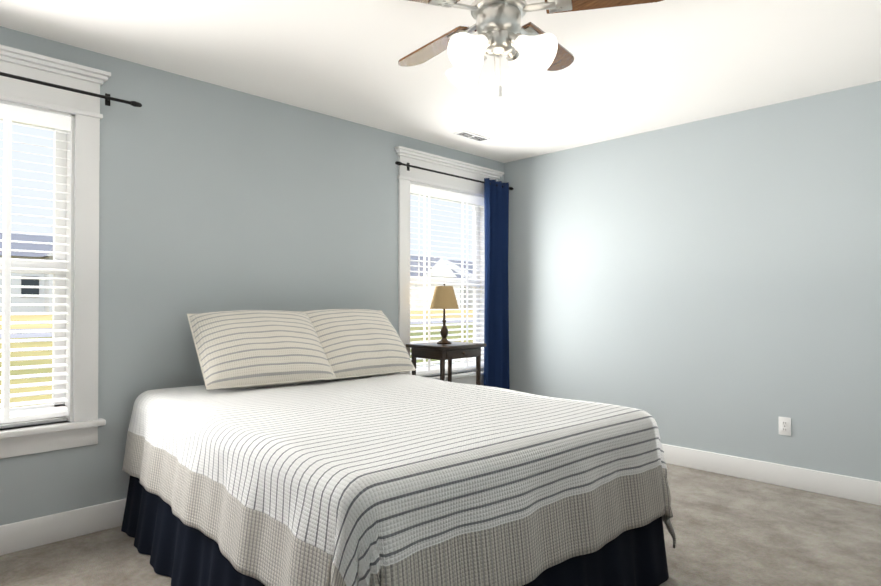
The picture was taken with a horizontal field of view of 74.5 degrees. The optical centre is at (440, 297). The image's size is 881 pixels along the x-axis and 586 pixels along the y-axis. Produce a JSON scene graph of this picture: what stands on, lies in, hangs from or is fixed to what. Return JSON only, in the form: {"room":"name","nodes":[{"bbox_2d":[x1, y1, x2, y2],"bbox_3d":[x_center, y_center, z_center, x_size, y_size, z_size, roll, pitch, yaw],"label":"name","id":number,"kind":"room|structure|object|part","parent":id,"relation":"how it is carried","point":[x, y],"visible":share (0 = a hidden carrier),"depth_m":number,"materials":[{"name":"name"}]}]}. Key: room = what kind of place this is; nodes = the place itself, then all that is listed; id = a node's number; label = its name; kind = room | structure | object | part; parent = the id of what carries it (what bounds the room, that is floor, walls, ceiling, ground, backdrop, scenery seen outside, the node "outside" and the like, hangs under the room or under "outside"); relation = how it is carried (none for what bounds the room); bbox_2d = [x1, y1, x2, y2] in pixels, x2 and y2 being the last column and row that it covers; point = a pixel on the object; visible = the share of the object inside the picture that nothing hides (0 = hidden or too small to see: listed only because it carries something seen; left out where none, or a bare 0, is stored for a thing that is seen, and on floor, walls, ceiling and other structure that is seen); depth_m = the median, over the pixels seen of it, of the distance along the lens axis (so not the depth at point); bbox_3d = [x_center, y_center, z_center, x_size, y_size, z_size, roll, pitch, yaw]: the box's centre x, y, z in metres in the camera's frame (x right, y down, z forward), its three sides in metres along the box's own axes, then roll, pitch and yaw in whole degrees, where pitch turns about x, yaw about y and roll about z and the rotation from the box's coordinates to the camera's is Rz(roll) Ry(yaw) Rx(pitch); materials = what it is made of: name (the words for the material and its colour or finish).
{"room":"bedroom","nodes":[
{"label":"bedroom","id":0,"kind":"room"},
{"bbox_2d":[0,26,503,525],"bbox_3d":[-1.131,-0.027,3.682,4.690,2.440,0.150,1,-1,-45],"label":"wall","id":1,"kind":"structure","parent":0,"point":[216,198],"depth_m":3.32,"materials":[{"name":"paint"}]},
{"bbox_2d":[0,44,110,458],"bbox_3d":[-2.203,-0.208,2.592,1.244,1.890,0.242,1,-1,-45],"label":"window","id":2,"kind":"structure","parent":1,"relation":"in","point":[79,426],"depth_m":2.89,"materials":[{"name":"white wood"}]},
{"bbox_2d":[0,103,70,423],"bbox_3d":[-2.186,-0.161,2.574,0.922,1.486,0.081,1,-1,-45],"label":"window blinds","id":3,"kind":"object","parent":2,"relation":"attached to","point":[9,114],"visible":1,"depth_m":2.77,"materials":[{"name":"white plastic"}]},
{"bbox_2d":[0,498,126,555],"bbox_3d":[-1.073,1.125,3.612,4.690,0.135,0.016,1,-1,-45],"label":"baseboard","id":4,"kind":"structure","parent":1,"relation":"attached to","point":[31,533],"depth_m":2.82,"materials":[{"name":"white wood"}]},
{"bbox_2d":[0,72,141,106],"bbox_3d":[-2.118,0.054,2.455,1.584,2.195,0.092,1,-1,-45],"label":"curtain rod","id":5,"kind":"object","parent":1,"relation":"attached to","point":[107,97],"visible":1,"depth_m":2.81,"materials":[{"name":"black metal"}]},
{"bbox_2d":[394,146,503,384],"bbox_3d":[0.050,-0.186,4.841,1.244,1.890,0.242,1,-1,-45],"label":"window","id":6,"kind":"structure","parent":1,"relation":"in","point":[406,155],"depth_m":4.68,"materials":[{"name":"white wood"}]},
{"bbox_2d":[410,184,484,374],"bbox_3d":[0.067,-0.139,4.823,0.922,1.486,0.081,1,-1,-45],"label":"window blinds","id":7,"kind":"object","parent":6,"relation":"attached to","point":[424,191],"visible":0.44,"depth_m":4.77,"materials":[{"name":"white plastic"}]},
{"bbox_2d":[395,161,512,389],"bbox_3d":[0.166,0.076,4.735,1.399,2.195,0.092,1,-1,-45],"label":"curtain","id":8,"kind":"object","parent":1,"relation":"attached to","point":[496,300],"visible":0.75,"depth_m":5.05,"materials":[{"name":"blue fabric"}]},
{"bbox_3d":[0.492,0.079,5.061,0.342,2.195,0.092,1,-1,-45],"label":"curtain panel","id":9,"kind":"part","parent":8,"relation":"part of","materials":[{"name":"blue fabric"}]},
{"bbox_2d":[0,463,880,585],"bbox_3d":[0.246,1.230,2.290,4.990,0.100,4.050,1,-1,-45],"label":"floor","id":10,"kind":"structure","parent":0,"point":[732,531],"depth_m":2.76,"materials":[{"name":"carpet"}]},
{"bbox_2d":[121,309,675,585],"bbox_3d":[-0.299,0.622,2.733,1.707,1.123,2.176,0,-1,-41],"label":"bed","id":11,"kind":"object","parent":10,"relation":"on","point":[329,447],"visible":1,"depth_m":2.11,"materials":[{"name":"white fabric"}]},
{"bbox_2d":[186,309,336,389],"bbox_3d":[-0.994,0.274,3.246,0.712,0.261,0.532,0,43,-37],"label":"pillow","id":12,"kind":"object","parent":11,"relation":"on","point":[239,349],"depth_m":3.13,"materials":[{"name":"beige fabric"}]},
{"bbox_2d":[291,309,416,380],"bbox_3d":[-0.541,0.281,3.700,0.712,0.532,0.261,1,-44,-44],"label":"pillow","id":13,"kind":"object","parent":11,"relation":"on","point":[353,344],"depth_m":3.57,"materials":[{"name":"beige fabric"}]},
{"bbox_2d":[406,341,485,384],"bbox_3d":[0.045,0.775,4.415,0.480,0.850,0.395,1,-1,-45],"label":"nightstand","id":14,"kind":"object","parent":10,"relation":"on","point":[442,353],"visible":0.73,"depth_m":4.31,"materials":[{"name":"brown wood"}]},
{"bbox_2d":[430,284,458,343],"bbox_3d":[0.029,0.120,4.408,0.224,0.458,0.224,1,-1,-45],"label":"lamp","id":15,"kind":"object","parent":14,"relation":"on","point":[444,298],"visible":1,"depth_m":4.34,"materials":[{"name":"beige fabric"}]},
{"bbox_2d":[0,0,880,162],"bbox_3d":[0.246,-1.310,2.315,4.990,0.100,4.050,1,-1,-45],"label":"ceiling","id":16,"kind":"structure","parent":0,"point":[636,69],"depth_m":3.02,"materials":[{"name":"paint"}]},
{"bbox_2d":[453,130,489,141],"bbox_3d":[0.241,-1.235,4.436,0.310,0.008,0.110,1,-1,-45],"label":"ceiling vent","id":17,"kind":"object","parent":16,"relation":"in","point":[471,136],"visible":1,"depth_m":4.42,"materials":[{"name":"white plastic"}]},
{"bbox_2d":[398,0,662,102],"bbox_3d":[0.203,-0.982,2.111,1.147,0.559,1.139,1,-1,-45],"label":"fan","id":18,"kind":"object","parent":16,"relation":"hanging from","point":[499,29],"visible":1,"depth_m":2.02,"materials":[{"name":"white glass"}]},
{"bbox_2d":[504,81,880,481],"bbox_3d":[1.959,-0.024,4.012,0.150,2.440,4.050,1,-1,-45],"label":"wall","id":19,"kind":"structure","parent":0,"point":[713,284],"depth_m":3.95,"materials":[{"name":"paint"}]},
{"bbox_2d":[661,443,880,505],"bbox_3d":[1.900,1.128,3.943,0.016,0.135,3.750,1,-1,-45],"label":"baseboard","id":20,"kind":"structure","parent":19,"relation":"attached to","point":[844,487],"depth_m":3.68,"materials":[{"name":"white wood"}]},
{"bbox_2d":[779,417,790,435],"bbox_3d":[2.179,0.813,3.671,0.008,0.114,0.070,1,-1,-45],"label":"electrical outlet","id":21,"kind":"object","parent":19,"relation":"attached to","point":[784,425],"visible":1,"depth_m":3.67,"materials":[{"name":"white plastic"}]},
{"label":"outside","id":22,"kind":"structure","parent":0,"visible":0},
{"bbox_2d":[0,310,472,408],"bbox_3d":[-94.197,-1.247,136.894,460.000,8.559,319.830,1,-1,-45],"label":"ground","id":23,"kind":"structure","parent":22,"point":[30,353],"depth_m":20.56,"materials":[{"name":"green plant"}]},
{"bbox_2d":[0,233,52,311],"bbox_3d":[-29.400,-1.712,43.694,9.000,6.000,12.300,1,-1,-45],"label":"house","id":24,"kind":"structure","parent":23,"relation":"on","point":[33,255],"depth_m":39.28,"materials":[{"name":"grey"}]},
{"bbox_2d":[410,255,465,308],"bbox_3d":[-4.634,-1.759,67.012,12.000,6.600,12.300,1,-1,-45],"label":"house","id":25,"kind":"structure","parent":23,"relation":"on","point":[432,264],"depth_m":62.86,"materials":[{"name":"white"}]},
{"bbox_2d":[446,260,472,307],"bbox_3d":[5.273,-1.563,76.903,11.000,6.400,12.300,1,-1,-45],"label":"house","id":26,"kind":"structure","parent":23,"relation":"on","point":[464,272],"depth_m":72.21,"materials":[{"name":"grey"}]}
]}

